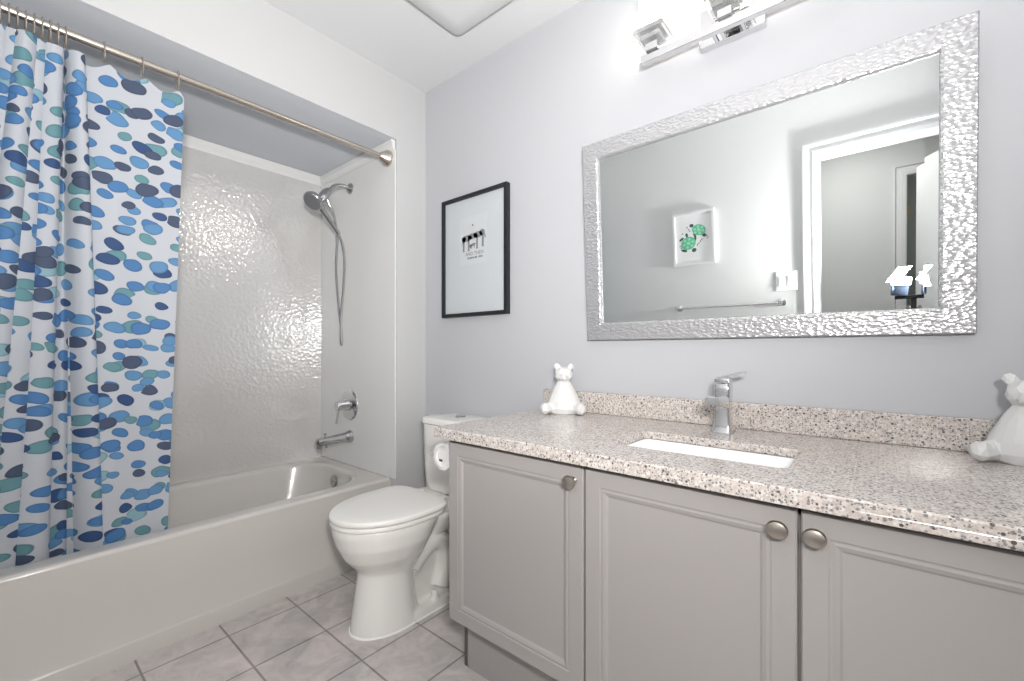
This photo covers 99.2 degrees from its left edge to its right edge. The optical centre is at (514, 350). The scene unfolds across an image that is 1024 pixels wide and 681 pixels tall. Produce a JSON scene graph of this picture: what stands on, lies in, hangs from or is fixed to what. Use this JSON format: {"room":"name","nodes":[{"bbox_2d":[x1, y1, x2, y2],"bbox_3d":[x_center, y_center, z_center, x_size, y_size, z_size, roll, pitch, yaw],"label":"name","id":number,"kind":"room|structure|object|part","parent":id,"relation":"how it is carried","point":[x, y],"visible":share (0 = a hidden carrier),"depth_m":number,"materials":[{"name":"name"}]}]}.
{"room":"bathroom","nodes":[
{"label":"bathroom","id":0,"kind":"room"},
{"bbox_2d":[1,0,395,175],"bbox_3d":[-1.425,-1.081,1.905,0.859,0.010,1.536,0,0,40],"label":"ceiling","id":1,"kind":"structure","parent":0,"point":[209,117],"depth_m":1.87,"materials":[{"name":"paint"}]},
{"bbox_2d":[80,0,396,138],"bbox_3d":[-1.424,-1.236,1.904,0.860,0.320,1.536,0,0,40],"label":"wall","id":2,"kind":"structure","parent":0,"point":[256,38],"depth_m":1.77,"materials":[{"name":"white paint"}]},
{"bbox_2d":[86,569,488,680],"bbox_3d":[-1.066,1.069,0.373,3.550,0.050,4.000,0,0,40],"label":"floor","id":3,"kind":"structure","parent":0,"point":[303,635],"depth_m":1.52,"materials":[{"name":"tile"}]},
{"bbox_2d":[0,456,390,680],"bbox_3d":[-1.418,0.849,1.901,0.759,0.391,1.530,0,0,40],"label":"bathtub","id":4,"kind":"object","parent":3,"relation":"on","point":[233,545],"visible":0.89,"depth_m":1.59,"materials":[{"name":"ceramic"}]},
{"bbox_2d":[0,456,389,584],"bbox_3d":[-1.418,0.814,1.901,0.759,0.321,1.530,0,0,40],"label":"basin","id":5,"kind":"object","parent":4,"relation":"in","point":[267,525],"depth_m":1.81,"materials":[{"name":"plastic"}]},
{"bbox_3d":[-1.002,0.719,2.403,0.072,0.072,0.020,0,0,40],"label":"overflow plate","id":6,"kind":"part","parent":4,"relation":"part of","materials":[{"name":"silver metal"}]},
{"bbox_2d":[328,412,489,640],"bbox_3d":[-0.409,0.671,1.811,0.394,0.746,0.721,0,0,40],"label":"toilet","id":7,"kind":"object","parent":3,"relation":"on","point":[395,538],"visible":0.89,"depth_m":1.63,"materials":[{"name":"ceramic"}]},
{"bbox_3d":[-0.508,0.626,1.692,0.364,0.019,0.405,0,0,40],"label":"seat","id":8,"kind":"part","parent":7,"relation":"part of","materials":[{"name":"plastic"}]},
{"bbox_3d":[-0.508,0.605,1.692,0.370,0.024,0.411,0,0,40],"label":"lid","id":9,"kind":"part","parent":7,"relation":"part of","materials":[{"name":"plastic"}]},
{"bbox_3d":[-0.409,0.840,1.811,0.355,0.408,0.703,0,0,40],"label":"bowl","id":10,"kind":"part","parent":7,"relation":"part of","materials":[{"name":"ceramic"}]},
{"bbox_3d":[-0.249,0.489,2.002,0.380,0.306,0.210,0,0,40],"label":"tank","id":11,"kind":"part","parent":7,"relation":"part of","materials":[{"name":"ceramic"}]},
{"bbox_3d":[-0.250,0.319,2.002,0.394,0.032,0.223,0,0,40],"label":"tank lid","id":12,"kind":"part","parent":7,"relation":"part of","materials":[{"name":"ceramic"}]},
{"bbox_2d":[449,440,1023,680],"bbox_3d":[0.545,0.660,1.107,1.534,0.768,0.606,0,0,40],"label":"vanity cabinet","id":13,"kind":"object","parent":3,"relation":"on","point":[559,571],"visible":1,"depth_m":0.90,"materials":[{"name":"paint"}]},
{"bbox_2d":[434,443,448,469],"bbox_3d":[-0.190,0.346,1.477,0.091,0.088,0.142,0,0,40],"label":"toilet paper roll","id":14,"kind":"object","parent":13,"relation":"attached to","point":[441,451],"visible":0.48,"depth_m":1.43,"materials":[{"name":"white paper"}]},
{"bbox_3d":[-0.015,0.567,1.232,0.490,0.561,0.020,0,0,40],"label":"door","id":15,"kind":"part","parent":13,"relation":"part of","materials":[{"name":"paint"}]},
{"bbox_3d":[0.136,0.322,1.074,0.037,0.033,0.030,0,0,40],"label":"knob","id":16,"kind":"part","parent":13,"relation":"part of","materials":[{"name":"silver metal"}]},
{"bbox_3d":[0.345,0.567,0.932,0.438,0.561,0.020,0,0,40],"label":"door","id":17,"kind":"part","parent":13,"relation":"part of","materials":[{"name":"paint"}]},
{"bbox_2d":[434,389,1023,551],"bbox_3d":[0.588,0.217,1.070,1.695,0.112,0.609,0,0,40],"label":"countertop","id":18,"kind":"structure","parent":13,"relation":"on","point":[915,472],"depth_m":1.02,"materials":[{"name":"stone"}]},
{"bbox_2d":[540,363,585,414],"bbox_3d":[0.185,0.145,1.671,0.170,0.192,0.118,0,0,10],"label":"bear figurine","id":19,"kind":"object","parent":18,"relation":"on","point":[563,399],"visible":1,"depth_m":1.64,"materials":[{"name":"ceramic"}]},
{"bbox_2d":[627,438,795,467],"bbox_3d":[0.472,0.324,1.099,0.434,0.122,0.256,0,0,40],"label":"undermount sink","id":20,"kind":"object","parent":18,"relation":"in","point":[769,460],"visible":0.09,"depth_m":1.18,"materials":[{"name":"ceramic"}]},
{"bbox_2d":[705,371,746,433],"bbox_3d":[0.602,0.150,1.251,0.089,0.181,0.151,0,0,40],"label":"faucet","id":21,"kind":"object","parent":18,"relation":"on","point":[721,401],"visible":1,"depth_m":1.27,"materials":[{"name":"silver metal"}]},
{"bbox_3d":[0.635,0.079,1.284,0.081,0.038,0.044,0,0,40],"label":"lever","id":22,"kind":"part","parent":21,"relation":"part of","materials":[{"name":"silver metal"}]},
{"bbox_2d":[968,373,1023,465],"bbox_3d":[1.083,0.145,0.921,0.118,0.192,0.170,0,0,-38],"label":"bear figurine","id":23,"kind":"object","parent":18,"relation":"on","point":[1004,443],"visible":1,"depth_m":0.93,"materials":[{"name":"ceramic"}]},
{"bbox_3d":[0.476,0.322,0.791,0.037,0.033,0.030,0,0,40],"label":"knob","id":24,"kind":"part","parent":13,"relation":"part of","materials":[{"name":"silver metal"}]},
{"bbox_3d":[0.519,0.322,0.755,0.037,0.033,0.030,0,0,40],"label":"knob","id":25,"kind":"part","parent":13,"relation":"part of","materials":[{"name":"silver metal"}]},
{"bbox_3d":[0.740,0.567,0.603,0.578,0.561,0.020,0,0,40],"label":"door","id":26,"kind":"part","parent":13,"relation":"part of","materials":[{"name":"paint"}]},
{"bbox_2d":[321,77,425,488],"bbox_3d":[-0.874,-0.176,2.565,0.860,2.440,0.184,0,0,40],"label":"wall","id":27,"kind":"structure","parent":0,"point":[410,143],"depth_m":2.29,"materials":[{"name":"white paint"}]},
{"bbox_2d":[320,139,395,478],"bbox_3d":[-0.908,-0.210,2.459,0.769,1.727,0.022,0,0,40],"label":"surround panel","id":28,"kind":"object","parent":27,"relation":"attached to","point":[365,364],"visible":1,"depth_m":2.41,"materials":[{"name":"plastic"}]},
{"bbox_2d":[1,3,392,166],"bbox_3d":[-1.141,-0.991,1.669,0.084,0.084,1.519,0,0,40],"label":"shower curtain rod","id":29,"kind":"object","parent":28,"relation":"attached to","point":[386,157],"visible":1,"depth_m":1.60,"materials":[{"name":"silver metal"}]},
{"bbox_2d":[7,3,9,26],"bbox_3d":[-1.475,-0.973,1.269,0.039,0.073,0.007,0,0,40],"label":"curtain hook","id":30,"kind":"object","parent":29,"relation":"hanging from","point":[8,15],"visible":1,"depth_m":1.26,"materials":[{"name":"silver metal"}]},
{"bbox_2d":[15,6,18,28],"bbox_3d":[-1.464,-0.973,1.282,0.039,0.073,0.007,0,0,40],"label":"curtain hook","id":31,"kind":"object","parent":29,"relation":"hanging from","point":[17,7],"visible":0.91,"depth_m":1.27,"materials":[{"name":"silver metal"}]},
{"bbox_2d":[24,10,26,30],"bbox_3d":[-1.454,-0.973,1.294,0.039,0.073,0.007,0,0,40],"label":"curtain hook","id":32,"kind":"object","parent":29,"relation":"hanging from","point":[25,21],"visible":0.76,"depth_m":1.28,"materials":[{"name":"silver metal"}]},
{"bbox_2d":[32,13,35,34],"bbox_3d":[-1.443,-0.973,1.307,0.039,0.073,0.007,0,0,40],"label":"curtain hook","id":33,"kind":"object","parent":29,"relation":"hanging from","point":[34,16],"visible":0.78,"depth_m":1.30,"materials":[{"name":"silver metal"}]},
{"bbox_2d":[40,16,43,39],"bbox_3d":[-1.433,-0.973,1.320,0.039,0.073,0.007,0,0,40],"label":"curtain hook","id":34,"kind":"object","parent":29,"relation":"hanging from","point":[42,17],"visible":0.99,"depth_m":1.31,"materials":[{"name":"silver metal"}]},
{"bbox_2d":[48,20,51,42],"bbox_3d":[-1.422,-0.973,1.332,0.039,0.073,0.007,0,0,40],"label":"curtain hook","id":35,"kind":"object","parent":29,"relation":"hanging from","point":[50,21],"visible":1,"depth_m":1.32,"materials":[{"name":"silver metal"}]},
{"bbox_2d":[56,23,59,45],"bbox_3d":[-1.411,-0.973,1.345,0.039,0.073,0.007,0,0,40],"label":"curtain hook","id":36,"kind":"object","parent":29,"relation":"hanging from","point":[58,27],"visible":0.98,"depth_m":1.34,"materials":[{"name":"silver metal"}]},
{"bbox_2d":[63,26,66,48],"bbox_3d":[-1.401,-0.973,1.358,0.039,0.073,0.007,0,0,40],"label":"curtain hook","id":37,"kind":"object","parent":29,"relation":"hanging from","point":[65,27],"visible":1,"depth_m":1.35,"materials":[{"name":"silver metal"}]},
{"bbox_2d":[102,41,105,63],"bbox_3d":[-1.345,-0.973,1.425,0.039,0.073,0.007,0,0,40],"label":"curtain hook","id":38,"kind":"object","parent":29,"relation":"hanging from","point":[104,42],"visible":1,"depth_m":1.42,"materials":[{"name":"silver metal"}]},
{"bbox_2d":[140,56,143,77],"bbox_3d":[-1.283,-0.973,1.499,0.039,0.073,0.007,0,0,40],"label":"curtain hook","id":39,"kind":"object","parent":29,"relation":"hanging from","point":[142,57],"visible":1,"depth_m":1.49,"materials":[{"name":"silver metal"}]},
{"bbox_2d":[175,71,179,90],"bbox_3d":[-1.220,-0.973,1.575,0.039,0.073,0.007,0,0,40],"label":"curtain hook","id":40,"kind":"object","parent":29,"relation":"hanging from","point":[177,89],"visible":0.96,"depth_m":1.57,"materials":[{"name":"silver metal"}]},
{"bbox_2d":[303,183,352,345],"bbox_3d":[-1.017,-0.490,2.385,0.103,0.928,0.260,0,0,40],"label":"shower","id":41,"kind":"object","parent":28,"relation":"attached to","point":[314,201],"visible":1,"depth_m":2.42,"materials":[{"name":"silver metal"}]},
{"bbox_3d":[-0.989,-0.894,2.430,0.020,0.089,0.147,0,0,40],"label":"arm","id":42,"kind":"part","parent":41,"relation":"part of","materials":[{"name":"silver metal"}]},
{"bbox_2d":[315,430,353,448],"bbox_3d":[-1.001,0.491,2.412,0.072,0.082,0.201,0,0,40],"label":"tub spout","id":43,"kind":"object","parent":28,"relation":"attached to","point":[348,436],"visible":1,"depth_m":2.40,"materials":[{"name":"silver metal"}]},
{"bbox_2d":[334,389,357,423],"bbox_3d":[-0.972,0.315,2.463,0.178,0.190,0.083,0,0,40],"label":"shower valve","id":44,"kind":"object","parent":28,"relation":"attached to","point":[348,404],"visible":1,"depth_m":2.45,"materials":[{"name":"silver metal"}]},
{"bbox_3d":[-0.975,0.309,2.459,0.068,0.068,0.069,0,0,40],"label":"knob","id":45,"kind":"part","parent":44,"relation":"part of","materials":[{"name":"silver metal"}]},
{"bbox_3d":[-0.950,0.309,2.489,0.178,0.178,0.014,0,0,40],"label":"plate","id":46,"kind":"part","parent":44,"relation":"part of","materials":[{"name":"silver metal"}]},
{"bbox_3d":[-0.906,-1.047,2.457,0.747,0.054,0.022,0,0,40],"label":"trim","id":47,"kind":"part","parent":28,"relation":"part of","materials":[{"name":"plastic"}]},
{"bbox_2d":[264,0,580,92],"bbox_3d":[-0.407,-1.426,1.164,3.550,0.060,1.940,0,0,40],"label":"ceiling","id":48,"kind":"structure","parent":0,"point":[396,36],"depth_m":1.90,"materials":[{"name":"paint"}]},
{"bbox_2d":[408,0,511,34],"bbox_3d":[-0.229,-1.378,1.660,0.340,0.036,0.340,0,0,40],"label":"ceiling exhaust fan","id":49,"kind":"object","parent":48,"relation":"attached to","point":[457,16],"visible":1,"depth_m":1.75,"materials":[{"name":"plastic"}]},
{"bbox_2d":[426,0,1023,485],"bbox_3d":[0.181,-0.176,1.871,3.550,2.440,0.100,0,0,40],"label":"wall","id":50,"kind":"structure","parent":0,"point":[523,115],"depth_m":1.57,"materials":[{"name":"paint"}]},
{"bbox_2d":[442,181,509,317],"bbox_3d":[-0.199,-0.463,2.104,0.440,0.592,0.027,0,0,40],"label":"picture frame","id":51,"kind":"object","parent":50,"relation":"attached to","point":[475,225],"visible":1,"depth_m":2.09,"materials":[{"name":"paper"}]},
{"bbox_2d":[460,212,486,265],"bbox_3d":[-0.202,-0.535,2.106,0.187,0.235,0.001,0,0,40],"label":"print","id":52,"kind":"object","parent":51,"relation":"attached to","point":[473,225],"depth_m":2.10},
{"bbox_2d":[633,0,795,66],"bbox_3d":[0.647,-1.082,1.329,0.550,0.224,0.137,0,0,40],"label":"vanity light","id":53,"kind":"object","parent":50,"relation":"attached to","point":[724,22],"visible":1,"depth_m":1.36,"materials":[{"name":"silver metal"}]},
{"bbox_3d":[0.462,-1.047,1.458,0.100,0.030,0.100,0,0,40],"label":"glass plate","id":54,"kind":"part","parent":53,"relation":"part of","materials":[{"name":"white"}]},
{"bbox_3d":[0.462,-1.108,1.458,0.025,0.065,0.025,0,0,40],"label":"bulb","id":55,"kind":"part","parent":53,"relation":"part of","materials":[{"name":"white glass"}]},
{"bbox_3d":[0.635,-1.047,1.314,0.100,0.030,0.100,0,0,40],"label":"glass plate","id":56,"kind":"part","parent":53,"relation":"part of","materials":[{"name":"white glass"}]},
{"bbox_3d":[0.682,-1.039,1.371,0.190,0.123,0.027,0,0,40],"label":"plate","id":57,"kind":"part","parent":53,"relation":"part of","materials":[{"name":"silver metal"}]},
{"bbox_2d":[544,389,997,451],"bbox_3d":[0.777,0.201,1.296,1.695,0.080,0.020,0,0,40],"label":"backsplash","id":58,"kind":"structure","parent":50,"relation":"attached to","point":[918,430],"depth_m":1.23,"materials":[{"name":"stone"}]},
{"bbox_2d":[583,10,979,339],"bbox_3d":[0.676,-0.408,1.349,1.043,0.737,0.064,0,0,40],"label":"wall mirror","id":59,"kind":"object","parent":50,"relation":"attached to","point":[838,197],"visible":1,"depth_m":1.22,"materials":[{"name":"silver metal"}]},
{"bbox_3d":[-1.028,-0.176,0.497,3.450,2.440,0.120,0,0,40],"label":"wall","id":60,"kind":"structure","parent":0,"visible":0},
{"bbox_2d":[0,24,183,569],"bbox_3d":[-1.464,-0.091,1.370,0.202,1.700,0.667,0,0,40],"label":"shower curtain","id":61,"kind":"object","parent":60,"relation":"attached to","point":[91,157],"visible":0.94,"depth_m":1.43,"materials":[{"name":"fabric"}]},
{"bbox_3d":[-1.748,-0.016,2.215,0.144,2.120,1.840,0,0,40],"label":"wall","id":62,"kind":"structure","parent":0,"visible":0},
{"bbox_2d":[170,134,321,483],"bbox_3d":[-1.689,-0.210,2.125,0.029,1.727,1.534,0,0,40],"label":"surround panel","id":63,"kind":"object","parent":62,"relation":"attached to","point":[247,380],"visible":0.36,"depth_m":2.37,"materials":[{"name":"grey plastic"}]},
{"bbox_3d":[-1.689,-1.047,2.125,0.029,0.054,1.534,0,0,40],"label":"trim","id":64,"kind":"part","parent":63,"relation":"part of","materials":[{"name":"plastic"}]}
]}

